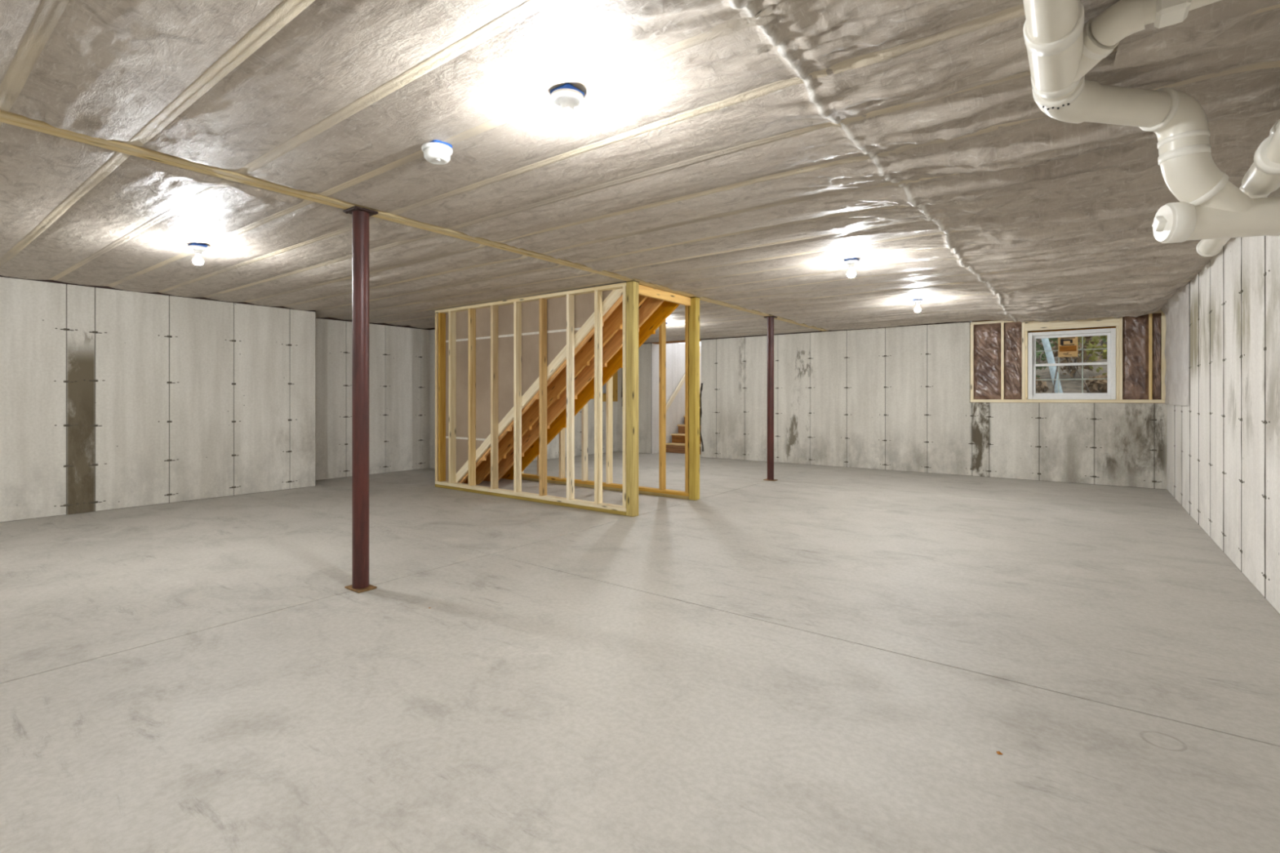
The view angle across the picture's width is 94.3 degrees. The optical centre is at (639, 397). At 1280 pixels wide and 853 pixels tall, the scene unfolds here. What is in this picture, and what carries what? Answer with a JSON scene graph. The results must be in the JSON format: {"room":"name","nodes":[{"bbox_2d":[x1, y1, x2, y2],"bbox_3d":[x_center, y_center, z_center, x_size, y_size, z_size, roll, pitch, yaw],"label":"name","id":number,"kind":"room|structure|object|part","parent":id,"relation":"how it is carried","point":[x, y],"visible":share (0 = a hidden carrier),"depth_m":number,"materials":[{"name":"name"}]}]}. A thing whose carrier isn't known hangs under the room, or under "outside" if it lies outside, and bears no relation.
{"room":"unfinished basement","nodes":[
{"label":"unfinished basement","id":0,"kind":"room"},
{"bbox_2d":[0,276,315,522],"bbox_3d":[-6.740,0.019,5.185,0.254,2.372,7.430,0,0,37],"label":"wall","id":1,"kind":"structure","parent":0,"point":[110,398],"depth_m":6.60,"materials":[{"name":"concrete"}]},
{"bbox_3d":[-6.097,0.018,5.856,0.020,2.369,0.633,0,0,37],"label":"form panel","id":2,"kind":"part","parent":1,"relation":"part of","materials":[{"name":"concrete"}]},
{"bbox_3d":[-5.840,0.018,6.200,0.020,2.369,0.213,0,0,37],"label":"form panel","id":3,"kind":"part","parent":1,"relation":"part of","materials":[{"name":"concrete"}]},
{"bbox_3d":[-5.583,0.018,6.543,0.020,2.369,0.630,0,0,37],"label":"form panel","id":4,"kind":"part","parent":1,"relation":"part of","materials":[{"name":"concrete"}]},
{"bbox_3d":[-5.200,0.018,7.056,0.020,2.369,0.636,0,0,37],"label":"form panel","id":5,"kind":"part","parent":1,"relation":"part of","materials":[{"name":"concrete"}]},
{"bbox_3d":[-4.815,0.018,7.571,0.020,2.369,0.636,0,0,37],"label":"form panel","id":6,"kind":"part","parent":1,"relation":"part of","materials":[{"name":"concrete"}]},
{"bbox_3d":[-4.523,0.018,7.960,0.020,2.369,0.323,0,0,37],"label":"form panel","id":7,"kind":"part","parent":1,"relation":"part of","materials":[{"name":"concrete"}]},
{"bbox_2d":[315,318,429,480],"bbox_3d":[-4.331,0.024,9.358,0.254,2.362,2.140,0,0,37],"label":"wall","id":8,"kind":"structure","parent":0,"point":[399,357],"depth_m":9.43,"materials":[{"name":"concrete"}]},
{"bbox_3d":[-4.669,0.022,8.717,0.020,2.359,0.700,0,0,37],"label":"form panel","id":9,"kind":"part","parent":8,"relation":"part of","materials":[{"name":"concrete"}]},
{"bbox_3d":[-4.268,0.022,9.252,0.020,2.359,0.624,0,0,37],"label":"form panel","id":10,"kind":"part","parent":8,"relation":"part of","materials":[{"name":"concrete"}]},
{"bbox_3d":[-3.890,0.022,9.758,0.020,2.359,0.625,0,0,37],"label":"form panel","id":11,"kind":"part","parent":8,"relation":"part of","materials":[{"name":"concrete"}]},
{"bbox_3d":[-3.650,0.022,10.079,0.020,2.359,0.163,0,0,37],"label":"form panel","id":12,"kind":"part","parent":8,"relation":"part of","materials":[{"name":"concrete"}]},
{"bbox_2d":[429,329,435,468],"bbox_3d":[-3.296,0.024,10.077,0.590,2.362,0.250,0,0,37],"label":"wall","id":13,"kind":"structure","parent":0,"point":[432,332],"depth_m":10.10,"materials":[{"name":"concrete"}]},
{"bbox_2d":[435,282,626,515],"bbox_3d":[-1.424,0.013,7.076,3.283,2.381,0.106,0,0,37],"label":"wall","id":14,"kind":"structure","parent":0,"point":[488,356],"depth_m":7.24,"materials":[{"name":"brown wood"}]},
{"bbox_3d":[-1.428,-1.158,7.070,3.283,0.038,0.092,0,0,37],"label":"plate","id":15,"kind":"part","parent":14,"relation":"part of","materials":[{"name":"brown wood"}]},
{"bbox_3d":[-1.428,1.145,7.070,3.283,0.040,0.092,0,0,37],"label":"sole plate","id":16,"kind":"part","parent":14,"relation":"part of","materials":[{"name":"brown wood"}]},
{"bbox_3d":[-1.428,1.185,7.070,3.283,0.039,0.092,0,0,37],"label":"sole plate","id":17,"kind":"part","parent":14,"relation":"part of","materials":[{"name":"brown wood"}]},
{"bbox_2d":[638,284,690,306],"bbox_3d":[0.252,-1.129,6.552,0.045,0.097,1.095,0,0,37],"label":"header","id":18,"kind":"object","parent":14,"relation":"attached to","point":[644,291],"visible":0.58,"depth_m":6.53,"materials":[{"name":"brown wood"}]},
{"bbox_2d":[532,399,617,461],"bbox_3d":[-1.841,0.019,11.736,0.254,2.372,4.650,0,0,37],"label":"wall","id":19,"kind":"structure","parent":0,"point":[553,447],"depth_m":12.57,"materials":[{"name":"grey concrete"}]},
{"bbox_3d":[-1.807,0.018,11.592,0.020,2.369,0.633,0,0,37],"label":"form panel","id":20,"kind":"part","parent":19,"relation":"part of","materials":[{"name":"grey concrete"}]},
{"bbox_3d":[-1.423,0.018,12.104,0.020,2.369,0.633,0,0,37],"label":"form panel","id":21,"kind":"part","parent":19,"relation":"part of","materials":[{"name":"grey concrete"}]},
{"bbox_3d":[-1.040,0.018,12.617,0.020,2.369,0.633,0,0,37],"label":"form panel","id":22,"kind":"part","parent":19,"relation":"part of","materials":[{"name":"grey concrete"}]},
{"bbox_2d":[602,370,617,401],"bbox_3d":[-0.680,-0.505,12.965,0.131,1.180,0.710,0,0,37],"label":"electrical panel","id":23,"kind":"object","parent":19,"relation":"attached to","point":[615,377],"visible":0.18,"depth_m":13.18,"materials":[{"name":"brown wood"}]},
{"bbox_3d":[-0.698,-0.470,12.836,0.005,0.710,0.290,0,0,37],"label":"panel door","id":24,"kind":"part","parent":23,"relation":"part of","materials":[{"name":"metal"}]},
{"bbox_3d":[-0.603,0.018,13.201,0.020,2.369,0.813,0,0,37],"label":"form panel","id":25,"kind":"part","parent":19,"relation":"part of","materials":[{"name":"grey concrete"}]},
{"bbox_2d":[521,305,688,499],"bbox_3d":[-0.716,0.013,8.023,3.283,2.381,0.092,0,0,37],"label":"wall","id":26,"kind":"structure","parent":0,"point":[661,491],"depth_m":7.30,"materials":[{"name":"brown wood"}]},
{"bbox_3d":[-0.716,1.145,8.023,3.283,0.040,0.092,0,0,37],"label":"sole plate","id":27,"kind":"part","parent":26,"relation":"part of","materials":[{"name":"brown wood"}]},
{"bbox_3d":[-0.716,1.185,8.023,3.283,0.039,0.092,0,0,37],"label":"sole plate","id":28,"kind":"part","parent":26,"relation":"part of","materials":[{"name":"brown wood"}]},
{"bbox_2d":[617,343,651,453],"bbox_3d":[-0.065,0.019,13.152,0.940,2.372,0.254,0,0,37],"label":"wall pier","id":29,"kind":"object","parent":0,"point":[645,349],"visible":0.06,"depth_m":12.90,"materials":[{"name":"concrete"}]},
{"bbox_3d":[-0.309,0.018,13.194,0.493,2.369,0.020,0,0,37],"label":"form panel","id":30,"kind":"part","parent":29,"relation":"part of","materials":[{"name":"grey concrete"}]},
{"bbox_2d":[621,368,622,406],"bbox_3d":[-0.331,-0.380,13.181,0.220,1.551,0.020,0,0,37],"label":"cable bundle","id":31,"kind":"object","parent":29,"relation":"attached to","point":[622,368],"visible":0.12,"depth_m":13.21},
{"bbox_3d":[0.068,0.018,12.912,0.433,2.369,0.020,0,0,37],"label":"form panel","id":32,"kind":"part","parent":29,"relation":"part of","materials":[{"name":"grey concrete"}]},
{"bbox_2d":[0,451,1279,852],"bbox_3d":[-0.428,1.265,6.189,10.500,0.120,17.000,0,0,37],"label":"floor","id":33,"kind":"structure","parent":0,"point":[812,659],"depth_m":2.53,"materials":[{"name":"concrete"}]},
{"bbox_2d":[342,205,377,593],"bbox_3d":[-1.765,0.012,3.751,0.170,2.384,0.150,0,0,37],"label":"steel column","id":34,"kind":"structure","parent":33,"relation":"on","point":[360,215],"depth_m":3.71,"materials":[{"name":"brown metal"}]},
{"bbox_3d":[-1.765,-1.173,3.751,0.150,0.013,0.150,0,0,37],"label":"plate","id":35,"kind":"part","parent":34,"relation":"part of","materials":[{"name":"metal"}]},
{"bbox_3d":[-1.765,1.198,3.751,0.170,0.011,0.120,0,0,37],"label":"plate","id":36,"kind":"part","parent":34,"relation":"part of","materials":[{"name":"metal"}]},
{"bbox_2d":[447,288,679,484],"bbox_3d":[-1.102,-0.061,7.568,3.327,2.528,1.095,0,0,37],"label":"staircase","id":37,"kind":"structure","parent":33,"relation":"on","point":[652,313],"depth_m":7.33,"materials":[{"name":"brown wood"}]},
{"bbox_2d":[626,280,639,516],"bbox_3d":[-0.077,0.011,6.049,0.110,2.385,0.104,0,0,37],"label":"timber post","id":38,"kind":"object","parent":33,"relation":"on","point":[632,286],"visible":1,"depth_m":6.01,"materials":[{"name":"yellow wood"}]},
{"bbox_2d":[666,405,701,454],"bbox_3d":[1.690,0.318,13.678,1.140,1.771,2.320,0,0,37],"label":"steps","id":39,"kind":"structure","parent":33,"relation":"on","point":[677,444],"depth_m":13.09,"materials":[{"name":"brown wood"}]},
{"bbox_2d":[688,296,699,500],"bbox_3d":[0.642,0.011,7.010,0.110,2.385,0.104,0,0,37],"label":"timber post","id":40,"kind":"object","parent":33,"relation":"on","point":[694,309],"visible":0.88,"depth_m":6.97,"materials":[{"name":"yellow wood"}]},
{"bbox_2d":[763,315,777,480],"bbox_3d":[1.903,0.012,8.654,0.170,2.384,0.150,0,0,37],"label":"steel column","id":41,"kind":"structure","parent":33,"relation":"on","point":[770,318],"depth_m":8.61,"materials":[{"name":"brown metal"}]},
{"bbox_2d":[0,0,1279,342],"bbox_3d":[-1.178,-1.172,5.170,10.420,0.245,14.470,0,0,37],"label":"ceiling","id":42,"kind":"structure","parent":0,"point":[737,153],"depth_m":2.79,"materials":[{"name":"plastic sheeting"}]},
{"bbox_2d":[187,242,208,265],"bbox_3d":[-3.420,-1.107,4.594,0.128,0.163,0.128,0,0,37],"label":"light","id":43,"kind":"object","parent":42,"relation":"attached to","point":[197,248],"visible":1,"depth_m":4.57,"materials":[{"name":"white glass"}]},
{"bbox_3d":[-3.420,-1.046,4.594,0.067,0.040,0.067,0,0,37],"label":"bulb","id":44,"kind":"part","parent":43,"relation":"part of","materials":[{"name":"white glass"}]},
{"bbox_2d":[0,110,826,331],"bbox_3d":[-0.904,-1.213,4.901,0.119,0.064,13.966,0,0,37],"label":"support beam","id":45,"kind":"structure","parent":42,"relation":"attached to","point":[7,117],"depth_m":3.38,"materials":[{"name":"brown wood"}]},
{"bbox_2d":[421,139,453,164],"bbox_3d":[-0.952,-1.148,2.785,0.140,0.086,0.140,0,0,37],"label":"smoke detector","id":46,"kind":"object","parent":42,"relation":"attached to","point":[435,152],"visible":1,"depth_m":2.74,"materials":[{"name":"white plastic"}]},
{"bbox_2d":[550,83,584,133],"bbox_3d":[-0.281,-1.107,2.296,0.128,0.163,0.128,0,0,37],"label":"light","id":47,"kind":"object","parent":42,"relation":"attached to","point":[566,96],"visible":1,"depth_m":2.27,"materials":[{"name":"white glass"}]},
{"bbox_3d":[-0.281,-1.046,2.296,0.067,0.040,0.067,0,0,37],"label":"bulb","id":48,"kind":"part","parent":47,"relation":"part of","materials":[{"name":"white glass"}]},
{"bbox_2d":[843,257,859,277],"bbox_3d":[1.806,-1.107,5.068,0.128,0.163,0.128,0,0,37],"label":"light","id":49,"kind":"object","parent":42,"relation":"attached to","point":[851,262],"visible":1,"depth_m":5.04,"materials":[{"name":"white glass"}]},
{"bbox_3d":[1.806,-1.046,5.068,0.067,0.040,0.067,0,0,37],"label":"bulb","id":50,"kind":"part","parent":49,"relation":"part of","materials":[{"name":"white glass"}]},
{"bbox_2d":[911,298,923,311],"bbox_3d":[3.331,-1.107,7.124,0.128,0.163,0.128,0,0,37],"label":"light","id":51,"kind":"object","parent":42,"relation":"attached to","point":[917,301],"visible":1,"depth_m":7.10,"materials":[{"name":"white plastic"}]},
{"bbox_2d":[1022,0,1279,243],"bbox_3d":[1.375,-0.871,1.201,1.048,0.578,2.973,0,0,37],"label":"drain pipe","id":52,"kind":"object","parent":42,"relation":"attached to","point":[1062,48],"visible":1,"depth_m":2.08,"materials":[{"name":"white plastic"}]},
{"bbox_2d":[1269,119,1279,135],"bbox_3d":[2.150,-0.990,1.861,0.090,0.133,1.558,0,0,37],"label":"drain pipe","id":53,"kind":"object","parent":42,"relation":"attached to","point":[1273,129],"visible":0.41,"depth_m":2.20,"materials":[{"name":"white plastic"}]},
{"bbox_2d":[651,342,701,453],"bbox_3d":[1.648,-0.025,13.622,1.740,2.460,3.010,0,0,37],"label":"wall","id":54,"kind":"structure","parent":0,"point":[675,352],"depth_m":13.38,"materials":[{"name":"paint"}]},
{"bbox_2d":[0,275,970,343],"bbox_3d":[-1.208,-1.204,5.130,10.220,0.102,14.370,0,0,37],"label":"trim","id":55,"kind":"structure","parent":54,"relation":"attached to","point":[46,281],"depth_m":8.71,"materials":[{"name":"wood"}]},
{"bbox_3d":[0.461,-0.025,13.280,0.250,2.460,0.576,0,0,37],"label":"form panel","id":56,"kind":"part","parent":54,"relation":"part of","materials":[{"name":"concrete"}]},
{"bbox_3d":[0.904,-0.025,13.872,0.250,2.460,0.896,0,0,37],"label":"form panel","id":57,"kind":"part","parent":54,"relation":"part of","materials":[{"name":"concrete"}]},
{"bbox_2d":[666,352,701,412],"bbox_3d":[0.971,-0.380,13.697,0.074,1.436,1.561,0,0,37],"label":"handrail","id":58,"kind":"object","parent":54,"relation":"attached to","point":[682,380],"visible":0.49,"depth_m":13.43,"materials":[{"name":"brown wood"}]},
{"bbox_3d":[1.503,-0.025,14.673,0.250,2.460,1.096,0,0,37],"label":"form panel","id":59,"kind":"part","parent":54,"relation":"part of","materials":[{"name":"concrete"}]},
{"bbox_2d":[699,322,1167,489],"bbox_3d":[4.126,0.019,10.001,7.153,2.372,0.280,0,0,37],"label":"wall","id":60,"kind":"structure","parent":0,"point":[897,398],"depth_m":9.72,"materials":[{"name":"concrete"}]},
{"bbox_2d":[651,339,701,344],"bbox_3d":[0.815,-1.206,12.509,1.240,0.078,0.230,0,0,37],"label":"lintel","id":61,"kind":"object","parent":60,"relation":"attached to","point":[677,341],"visible":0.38,"depth_m":12.53,"materials":[{"name":"beige wood"}]},
{"bbox_3d":[1.381,0.018,11.929,0.355,2.369,0.020,0,0,37],"label":"form panel","id":62,"kind":"part","parent":60,"relation":"part of","materials":[{"name":"grey concrete"}]},
{"bbox_3d":[1.776,0.018,11.634,0.615,2.369,0.020,0,0,37],"label":"form panel","id":63,"kind":"part","parent":60,"relation":"part of","materials":[{"name":"grey concrete"}]},
{"bbox_3d":[2.294,0.018,11.246,0.667,2.369,0.020,0,0,37],"label":"form panel","id":64,"kind":"part","parent":60,"relation":"part of","materials":[{"name":"grey concrete"}]},
{"bbox_3d":[2.814,0.018,10.858,0.616,2.369,0.020,0,0,37],"label":"form panel","id":65,"kind":"part","parent":60,"relation":"part of","materials":[{"name":"grey concrete"}]},
{"bbox_3d":[3.323,0.018,10.477,0.642,2.369,0.020,0,0,37],"label":"form panel","id":66,"kind":"part","parent":60,"relation":"part of","materials":[{"name":"grey concrete"}]},
{"bbox_3d":[3.838,0.018,10.091,0.631,2.369,0.020,0,0,37],"label":"form panel","id":67,"kind":"part","parent":60,"relation":"part of","materials":[{"name":"grey concrete"}]},
{"bbox_3d":[4.350,0.018,9.709,0.633,2.369,0.020,0,0,37],"label":"form panel","id":68,"kind":"part","parent":60,"relation":"part of","materials":[{"name":"grey concrete"}]},
{"bbox_3d":[4.859,0.018,9.328,0.625,2.369,0.020,0,0,37],"label":"form panel","id":69,"kind":"part","parent":60,"relation":"part of","materials":[{"name":"grey concrete"}]},
{"bbox_3d":[5.205,0.638,9.069,0.224,1.127,0.020,0,0,37],"label":"form panel","id":70,"kind":"part","parent":60,"relation":"part of","materials":[{"name":"grey concrete"}]},
{"bbox_3d":[5.549,0.638,8.812,0.621,1.127,0.020,0,0,37],"label":"form panel","id":71,"kind":"part","parent":60,"relation":"part of","materials":[{"name":"grey concrete"}]},
{"bbox_3d":[6.055,0.638,8.434,0.629,1.127,0.020,0,0,37],"label":"form panel","id":72,"kind":"part","parent":60,"relation":"part of","materials":[{"name":"grey concrete"}]},
{"bbox_2d":[969,309,1165,403],"bbox_3d":[6.043,-0.585,8.530,2.280,1.320,0.190,0,0,37],"label":"framing","id":73,"kind":"object","parent":60,"relation":"attached to","point":[998,348],"visible":0.98,"depth_m":8.55,"materials":[{"name":"brown wood"}]},
{"bbox_3d":[6.048,-1.146,8.536,2.270,0.042,0.145,0,0,37],"label":"plate","id":74,"kind":"part","parent":73,"relation":"part of","materials":[{"name":"brown wood"}]},
{"bbox_3d":[6.039,0.049,8.524,2.270,0.043,0.175,0,0,37],"label":"sill plate","id":75,"kind":"part","parent":73,"relation":"part of","materials":[{"name":"brown wood"}]},
{"bbox_2d":[1027,328,1115,399],"bbox_3d":[6.146,-0.465,8.475,1.010,0.980,0.125,0,0,37],"label":"window","id":76,"kind":"structure","parent":73,"relation":"attached to","point":[1067,340],"depth_m":8.47,"materials":[{"name":"white plastic"}]},
{"bbox_2d":[1060,337,1075,354],"bbox_3d":[6.138,-0.735,8.518,0.175,0.256,0.001,0,0,37],"label":"print","id":77,"kind":"object","parent":76,"relation":"attached to","point":[1067,344],"depth_m":8.52},
{"bbox_3d":[6.168,-0.682,8.505,0.900,0.445,0.030,0,0,37],"label":"sash","id":78,"kind":"part","parent":76,"relation":"part of","materials":[{"name":"white plastic"}]},
{"bbox_2d":[1035,336,1106,363],"bbox_3d":[6.171,-0.682,8.509,0.828,0.373,0.006,0,0,37],"label":"grille","id":79,"kind":"object","parent":76,"relation":"attached to","point":[1067,345],"depth_m":8.52,"materials":[{"name":"white plastic"}]},
{"bbox_2d":[1035,364,1106,393],"bbox_3d":[6.150,-0.263,8.481,0.828,0.393,0.006,0,0,37],"label":"grille","id":80,"kind":"object","parent":76,"relation":"attached to","point":[1058,379],"depth_m":8.45,"materials":[{"name":"white plastic"}]},
{"bbox_3d":[6.147,-0.263,8.477,0.900,0.465,0.030,0,0,37],"label":"sash","id":81,"kind":"part","parent":76,"relation":"part of","materials":[{"name":"white plastic"}]},
{"bbox_3d":[6.562,0.638,8.054,0.624,1.127,0.020,0,0,37],"label":"form panel","id":82,"kind":"part","parent":60,"relation":"part of","materials":[{"name":"grey concrete"}]},
{"bbox_3d":[6.872,0.638,7.822,0.137,1.127,0.020,0,0,37],"label":"form panel","id":83,"kind":"part","parent":60,"relation":"part of","materials":[{"name":"grey concrete"}]},
{"bbox_2d":[1166,187,1279,613],"bbox_3d":[2.828,0.009,2.124,0.255,2.392,13.990,0,0,37],"label":"wall","id":84,"kind":"structure","parent":0,"point":[1223,447],"depth_m":4.26,"materials":[{"name":"concrete"}]},
{"bbox_3d":[6.668,0.007,7.444,0.020,2.389,0.858,0,0,37],"label":"form panel","id":85,"kind":"part","parent":84,"relation":"part of","materials":[{"name":"concrete"}]},
{"bbox_2d":[1160,283,1189,405],"bbox_3d":[6.238,-0.545,6.947,0.062,1.260,2.080,0,0,37],"label":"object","id":86,"kind":"structure","parent":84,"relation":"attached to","point":[1176,310],"depth_m":6.72,"materials":[{"name":"grey concrete"}]},
{"bbox_3d":[6.215,0.007,6.840,0.020,2.389,0.628,0,0,37],"label":"form panel","id":87,"kind":"part","parent":84,"relation":"part of","materials":[{"name":"concrete"}]},
{"bbox_3d":[5.832,0.007,6.327,0.020,2.389,0.628,0,0,37],"label":"form panel","id":88,"kind":"part","parent":84,"relation":"part of","materials":[{"name":"concrete"}]},
{"bbox_3d":[5.466,0.007,5.839,0.020,2.389,0.568,0,0,37],"label":"form panel","id":89,"kind":"part","parent":84,"relation":"part of","materials":[{"name":"concrete"}]},
{"bbox_3d":[5.101,0.007,5.351,0.020,2.389,0.628,0,0,37],"label":"form panel","id":90,"kind":"part","parent":84,"relation":"part of","materials":[{"name":"concrete"}]},
{"bbox_3d":[4.727,0.007,4.850,0.020,2.389,0.598,0,0,37],"label":"form panel","id":91,"kind":"part","parent":84,"relation":"part of","materials":[{"name":"concrete"}]},
{"bbox_3d":[4.349,0.007,4.346,0.020,2.389,0.638,0,0,37],"label":"form panel","id":92,"kind":"part","parent":84,"relation":"part of","materials":[{"name":"concrete"}]},
{"bbox_2d":[1195,124,1279,257],"bbox_3d":[1.969,-0.864,1.544,0.451,0.269,3.638,0,0,37],"label":"drain pipe","id":93,"kind":"object","parent":84,"relation":"attached to","point":[1262,179],"visible":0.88,"depth_m":2.04,"materials":[{"name":"white plastic"}]},
{"bbox_3d":[3.954,0.007,3.817,0.020,2.389,0.658,0,0,37],"label":"form panel","id":94,"kind":"part","parent":84,"relation":"part of","materials":[{"name":"concrete"}]},
{"bbox_3d":[3.562,0.007,3.293,0.020,2.389,0.628,0,0,37],"label":"form panel","id":95,"kind":"part","parent":84,"relation":"part of","materials":[{"name":"concrete"}]},
{"label":"outside","id":96,"kind":"structure","parent":0,"visible":0},
{"bbox_2d":[1031,336,1115,403],"bbox_3d":[16.738,-1.504,15.365,19.600,3.619,23.340,0,0,37],"label":"ground","id":97,"kind":"structure","parent":96,"point":[1068,386],"depth_m":13.19,"materials":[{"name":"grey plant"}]},
{"bbox_2d":[1035,338,1041,368],"bbox_3d":[10.054,-4.104,14.844,1.689,7.003,1.615,0,0,37],"label":"tree","id":98,"kind":"object","parent":97,"relation":"on","point":[1037,360],"visible":0.06,"depth_m":14.93,"materials":[{"name":"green plant"}]},
{"bbox_2d":[1035,376,1048,393],"bbox_3d":[7.290,-0.176,11.258,0.774,0.528,0.726,0,0,37],"label":"shrub","id":99,"kind":"object","parent":97,"relation":"on","point":[1041,387],"visible":0.12,"depth_m":11.08,"materials":[{"name":"brown plant"}]},
{"bbox_2d":[1035,337,1057,377],"bbox_3d":[8.391,-1.056,13.063,1.436,1.611,1.451,0,0,37],"label":"shrub","id":100,"kind":"object","parent":97,"relation":"on","point":[1042,348],"visible":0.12,"depth_m":12.82,"materials":[{"name":"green plant"}]},
{"bbox_2d":[1041,337,1062,393],"bbox_3d":[7.410,-3.462,11.842,1.995,7.018,1.653,0,0,-6],"label":"tree","id":101,"kind":"object","parent":97,"relation":"on","point":[1046,346],"visible":0.04,"depth_m":11.48,"materials":[{"name":"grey wood"}]},
{"bbox_2d":[1049,361,1057,403],"bbox_3d":[7.248,-0.540,10.313,0.241,1.503,0.028,0,0,37],"label":"sapling","id":102,"kind":"object","parent":97,"relation":"on","point":[1056,370],"visible":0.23,"depth_m":10.32,"materials":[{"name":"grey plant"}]},
{"bbox_2d":[1040,335,1104,377],"bbox_3d":[9.540,-1.028,13.115,1.236,1.331,1.171,0,0,37],"label":"shrub","id":103,"kind":"object","parent":97,"relation":"on","point":[1078,359],"visible":0.34,"depth_m":12.96,"materials":[{"name":"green plant"}]},
{"bbox_3d":[9.563,-0.810,13.090,0.456,0.896,0.455,0,0,37],"label":"stem","id":104,"kind":"part","parent":103,"relation":"part of","materials":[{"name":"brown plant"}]},
{"bbox_2d":[1074,365,1097,403],"bbox_3d":[7.749,-0.212,10.313,0.369,0.759,0.028,0,0,37],"label":"sapling","id":105,"kind":"object","parent":97,"relation":"on","point":[1084,383],"visible":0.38,"depth_m":10.32,"materials":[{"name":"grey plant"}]},
{"bbox_2d":[1077,335,1106,375],"bbox_3d":[9.548,-1.144,11.867,1.378,1.881,1.497,0,0,37],"label":"shrub","id":106,"kind":"object","parent":97,"relation":"on","point":[1095,339],"visible":0.11,"depth_m":11.94,"materials":[{"name":"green plant"}]},
{"bbox_2d":[1083,373,1107,395],"bbox_3d":[8.428,-0.210,10.667,0.757,0.532,0.750,0,0,37],"label":"shrub","id":107,"kind":"object","parent":97,"relation":"on","point":[1094,385],"visible":0.43,"depth_m":10.66,"materials":[{"name":"brown plant"}]},
{"bbox_2d":[1100,337,1106,357],"bbox_3d":[12.684,-4.505,16.230,1.572,7.002,1.746,0,0,-17],"label":"tree","id":108,"kind":"object","parent":97,"relation":"on","point":[1102,341],"visible":0.02,"depth_m":16.12,"materials":[{"name":"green plant"}]}
]}

